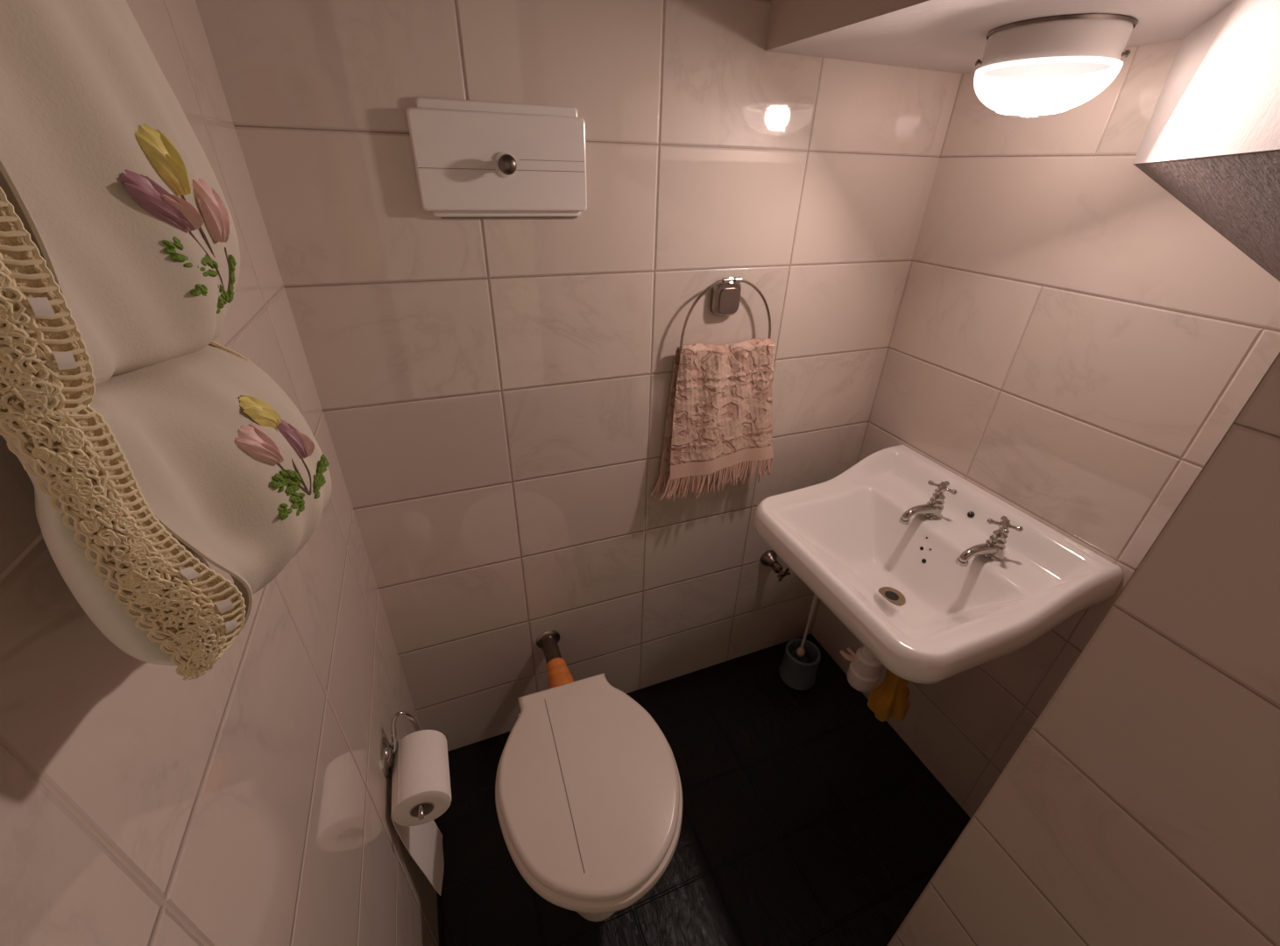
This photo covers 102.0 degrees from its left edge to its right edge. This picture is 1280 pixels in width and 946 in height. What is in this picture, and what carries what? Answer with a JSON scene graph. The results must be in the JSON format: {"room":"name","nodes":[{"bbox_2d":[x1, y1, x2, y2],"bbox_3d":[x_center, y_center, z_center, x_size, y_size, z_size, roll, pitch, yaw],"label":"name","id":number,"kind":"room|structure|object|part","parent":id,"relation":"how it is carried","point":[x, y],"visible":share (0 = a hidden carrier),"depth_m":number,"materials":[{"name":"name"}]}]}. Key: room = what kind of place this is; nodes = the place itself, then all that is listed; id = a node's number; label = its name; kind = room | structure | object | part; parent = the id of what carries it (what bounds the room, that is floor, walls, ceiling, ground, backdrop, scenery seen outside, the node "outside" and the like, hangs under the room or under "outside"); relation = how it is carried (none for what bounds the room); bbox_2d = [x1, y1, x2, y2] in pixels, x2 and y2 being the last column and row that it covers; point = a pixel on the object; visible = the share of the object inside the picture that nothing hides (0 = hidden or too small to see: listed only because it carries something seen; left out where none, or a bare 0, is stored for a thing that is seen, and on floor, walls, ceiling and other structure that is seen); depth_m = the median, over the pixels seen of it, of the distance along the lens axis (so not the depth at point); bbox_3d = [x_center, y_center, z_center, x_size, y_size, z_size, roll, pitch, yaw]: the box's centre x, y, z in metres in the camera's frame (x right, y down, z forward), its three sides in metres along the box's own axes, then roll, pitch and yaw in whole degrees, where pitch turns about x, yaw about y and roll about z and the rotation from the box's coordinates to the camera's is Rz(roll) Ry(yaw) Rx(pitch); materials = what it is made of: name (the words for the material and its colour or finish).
{"room":"bathroom","nodes":[
{"label":"bathroom","id":0,"kind":"room"},
{"bbox_2d":[0,0,438,945],"bbox_3d":[-0.258,0.213,0.093,0.100,2.250,1.750,-10,32,-19],"label":"wall","id":1,"kind":"structure","parent":0,"point":[247,801],"depth_m":0.40,"materials":[{"name":"tile"}]},
{"bbox_2d":[0,0,331,680],"bbox_3d":[-0.243,-0.083,0.244,0.104,0.439,0.195,-10,32,-19],"label":"holder","id":2,"kind":"object","parent":1,"relation":"hanging from","point":[144,444],"visible":1,"depth_m":0.22,"materials":[{"name":"beige fabric"}]},
{"bbox_3d":[-0.206,-0.067,0.159,0.044,0.380,0.018,-10,32,-19],"label":"lace trim","id":3,"kind":"part","parent":2,"relation":"part of","materials":[{"name":"beige fabric"}]},
{"bbox_2d":[180,195,231,294],"bbox_3d":[-0.215,-0.111,0.261,0.011,0.054,0.034,-16,35,-27],"label":"flower","id":4,"kind":"object","parent":2,"relation":"on","point":[205,265],"depth_m":0.25,"materials":[{"name":"fabric"}]},
{"bbox_3d":[-0.278,-0.123,0.315,0.078,0.436,0.017,-10,32,-19],"label":"lace trim","id":5,"kind":"part","parent":2,"relation":"part of","materials":[{"name":"beige fabric"}]},
{"bbox_2d":[275,427,311,495],"bbox_3d":[-0.209,-0.004,0.311,0.010,0.047,0.021,-10,32,-19],"label":"flower","id":6,"kind":"object","parent":2,"relation":"on","point":[293,448],"depth_m":0.31,"materials":[{"name":"green fabric"}]},
{"bbox_2d":[380,711,424,820],"bbox_3d":[-0.391,0.481,0.847,0.056,0.082,0.158,-10,32,-19],"label":"toilet paper holder","id":7,"kind":"object","parent":1,"relation":"attached to","point":[387,751],"visible":0.79,"depth_m":0.87,"materials":[{"name":"silver metal"}]},
{"bbox_2d":[390,729,451,895],"bbox_3d":[-0.372,0.623,0.940,0.089,0.347,0.115,-10,32,-19],"label":"toilet paper roll","id":8,"kind":"object","parent":7,"relation":"hanging from","point":[420,768],"visible":0.98,"depth_m":0.86,"materials":[{"name":"white paper"}]},
{"bbox_2d":[195,0,961,751],"bbox_3d":[0.023,-0.340,1.048,1.430,2.250,0.100,-10,32,-19],"label":"wall","id":9,"kind":"structure","parent":0,"point":[493,394],"depth_m":0.96,"materials":[{"name":"tile"}]},
{"bbox_2d":[405,96,586,219],"bbox_3d":[-0.202,-0.464,0.776,0.255,0.152,0.051,-10,32,-19],"label":"panel","id":10,"kind":"object","parent":9,"relation":"attached to","point":[474,159],"visible":1,"depth_m":0.78,"materials":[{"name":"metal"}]},
{"bbox_3d":[-0.198,-0.458,0.768,0.027,0.027,0.029,-10,32,-19],"label":"knob","id":11,"kind":"part","parent":10,"relation":"part of","materials":[{"name":"metal"}]},
{"bbox_2d":[536,629,573,688],"bbox_3d":[-0.199,0.474,1.247,0.062,0.062,0.200,-10,32,-19],"label":"pipe","id":12,"kind":"object","parent":9,"relation":"attached to","point":[559,674],"visible":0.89,"depth_m":1.25,"materials":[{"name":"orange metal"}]},
{"bbox_2d":[678,276,770,354],"bbox_3d":[0.174,-0.317,1.050,0.212,0.152,0.031,-10,32,-19],"label":"towel ring","id":13,"kind":"object","parent":9,"relation":"attached to","point":[725,292],"visible":0.96,"depth_m":1.02,"materials":[{"name":"silver metal"}]},
{"bbox_2d":[650,338,775,502],"bbox_3d":[0.176,-0.111,1.151,0.301,0.363,0.054,-10,32,-19],"label":"hand towel","id":14,"kind":"object","parent":13,"relation":"hanging from","point":[719,414],"visible":1,"depth_m":1.13,"materials":[{"name":"pink fabric"}]},
{"bbox_3d":[0.176,-0.342,1.030,0.042,0.048,0.004,-10,32,-19],"label":"plate","id":15,"kind":"part","parent":13,"relation":"part of","materials":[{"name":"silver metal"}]},
{"bbox_2d":[760,550,790,581],"bbox_3d":[0.386,0.265,1.464,0.057,0.059,0.081,-10,32,-19],"label":"valve","id":16,"kind":"object","parent":9,"relation":"attached to","point":[768,558],"visible":1,"depth_m":1.46,"materials":[{"name":"metal"}]},
{"bbox_3d":[0.398,0.280,1.448,0.050,0.050,0.032,-10,32,-19],"label":"cross handle","id":17,"kind":"part","parent":16,"relation":"part of","materials":[{"name":"metal"}]},
{"bbox_2d":[433,633,970,945],"bbox_3d":[0.333,1.116,0.905,1.430,0.100,1.950,-10,32,-19],"label":"floor","id":18,"kind":"structure","parent":0,"point":[808,820],"depth_m":1.24,"materials":[{"name":"black tile"}]},
{"bbox_2d":[495,673,682,921],"bbox_3d":[-0.109,0.707,1.076,0.336,0.411,0.464,-10,32,-19],"label":"toilet","id":19,"kind":"object","parent":18,"relation":"on","point":[589,790],"visible":1,"depth_m":0.91,"materials":[{"name":"beige plastic"}]},
{"bbox_3d":[-0.109,0.729,1.086,0.326,0.364,0.427,-10,32,-19],"label":"bowl","id":20,"kind":"part","parent":19,"relation":"part of","materials":[{"name":"beige ceramic"}]},
{"bbox_2d":[778,638,820,690],"bbox_3d":[0.494,0.588,1.598,0.111,0.116,0.111,-10,32,-19],"label":"brush holder","id":21,"kind":"object","parent":18,"relation":"on","point":[798,675],"visible":0.95,"depth_m":1.57,"materials":[{"name":"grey plastic"}]},
{"bbox_2d":[790,594,818,663],"bbox_3d":[0.489,0.484,1.536,0.068,0.333,0.063,-10,32,-19],"label":"toilet brush","id":22,"kind":"object","parent":21,"relation":"in","point":[800,653],"visible":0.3,"depth_m":1.55,"materials":[{"name":"plastic"}]},
{"bbox_3d":[0.501,0.434,1.529,0.013,0.239,0.039,15,33,21],"label":"handle","id":23,"kind":"part","parent":22,"relation":"part of","materials":[{"name":"plastic"}]},
{"bbox_2d":[765,0,929,50],"bbox_3d":[0.353,-0.746,0.416,0.001,0.894,0.763,-10,32,-19],"label":"wall","id":24,"kind":"structure","parent":0,"point":[790,21],"depth_m":0.74,"materials":[{"name":"paint"}]},
{"bbox_2d":[767,0,1235,73],"bbox_3d":[0.543,-0.566,0.648,0.446,0.001,0.703,-10,32,-19],"label":"ceiling","id":25,"kind":"structure","parent":0,"point":[950,36],"depth_m":0.69,"materials":[{"name":"white paint"}]},
{"bbox_2d":[975,14,1138,117],"bbox_3d":[0.554,-0.548,0.712,0.168,0.096,0.168,-10,32,-19],"label":"ceiling lamp","id":26,"kind":"object","parent":25,"relation":"attached to","point":[1067,45],"visible":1,"depth_m":0.65,"materials":[{"name":"white glass"}]},
{"bbox_2d":[811,39,1279,818],"bbox_3d":[0.791,0.051,1.094,0.100,1.565,0.763,-10,32,-19],"label":"wall","id":27,"kind":"structure","parent":0,"point":[1071,342],"depth_m":0.93,"materials":[{"name":"tile"}]},
{"bbox_2d":[753,445,1123,684],"bbox_3d":[0.527,0.186,1.071,0.450,0.236,0.516,-10,32,-19],"label":"basin","id":28,"kind":"object","parent":27,"relation":"attached to","point":[901,590],"visible":0.98,"depth_m":1.01,"materials":[{"name":"white ceramic"}]},
{"bbox_2d":[839,645,882,693],"bbox_3d":[0.607,0.370,1.190,0.286,0.240,0.079,-10,32,-19],"label":"trap","id":29,"kind":"object","parent":28,"relation":"attached to","point":[863,673],"visible":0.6,"depth_m":1.17,"materials":[{"name":"white plastic"}]},
{"bbox_2d":[867,668,910,721],"bbox_3d":[0.595,0.487,1.195,0.093,0.189,0.078,-24,39,-37],"label":"cleaning cloth","id":30,"kind":"object","parent":29,"relation":"on","point":[889,698],"visible":0.57,"depth_m":1.20,"materials":[{"name":"orange fabric"}]},
{"bbox_2d":[898,480,956,524],"bbox_3d":[0.592,0.057,1.077,0.111,0.082,0.050,-4,31,-9],"label":"tap","id":31,"kind":"object","parent":28,"relation":"attached to","point":[932,510],"visible":1,"depth_m":1.07,"materials":[{"name":"silver metal"}]},
{"bbox_3d":[0.585,0.082,1.081,0.093,0.032,0.026,-10,32,-19],"label":"spout","id":32,"kind":"part","parent":31,"relation":"part of","materials":[{"name":"silver metal"}]},
{"bbox_3d":[0.623,0.027,1.066,0.044,0.018,0.044,3,30,2],"label":"cross handle","id":33,"kind":"part","parent":31,"relation":"part of","materials":[{"name":"silver metal"}]},
{"bbox_2d":[955,516,1023,566],"bbox_3d":[0.642,0.127,0.960,0.111,0.082,0.046,-10,32,-19],"label":"tap","id":34,"kind":"object","parent":28,"relation":"attached to","point":[993,549],"visible":1,"depth_m":0.96,"materials":[{"name":"silver metal"}]},
{"bbox_3d":[0.635,0.148,0.970,0.093,0.033,0.026,-10,32,-19],"label":"spout","id":35,"kind":"part","parent":34,"relation":"part of","materials":[{"name":"silver metal"}]},
{"bbox_3d":[0.673,0.094,0.955,0.044,0.018,0.044,-7,32,-15],"label":"cross handle","id":36,"kind":"part","parent":34,"relation":"part of","materials":[{"name":"silver metal"}]},
{"bbox_2d":[1132,0,1279,163],"bbox_3d":[0.608,-0.416,0.542,0.005,0.149,0.570,18,34,25],"label":"wall","id":37,"kind":"structure","parent":27,"relation":"attached to","point":[1219,95],"depth_m":0.53,"materials":[{"name":"white paint"}]},
{"bbox_2d":[886,352,1279,945],"bbox_3d":[0.911,0.212,0.149,0.546,2.250,0.987,-10,32,-19],"label":"wall","id":38,"kind":"structure","parent":0,"point":[1140,806],"depth_m":0.50,"materials":[{"name":"tile"}]},
{"bbox_2d":[1133,148,1279,282],"bbox_3d":[0.614,-0.238,0.614,0.446,0.232,0.403,-10,32,-19],"label":"ceiling","id":39,"kind":"structure","parent":0,"point":[1237,194],"depth_m":0.58,"materials":[{"name":"paint"}]}
]}

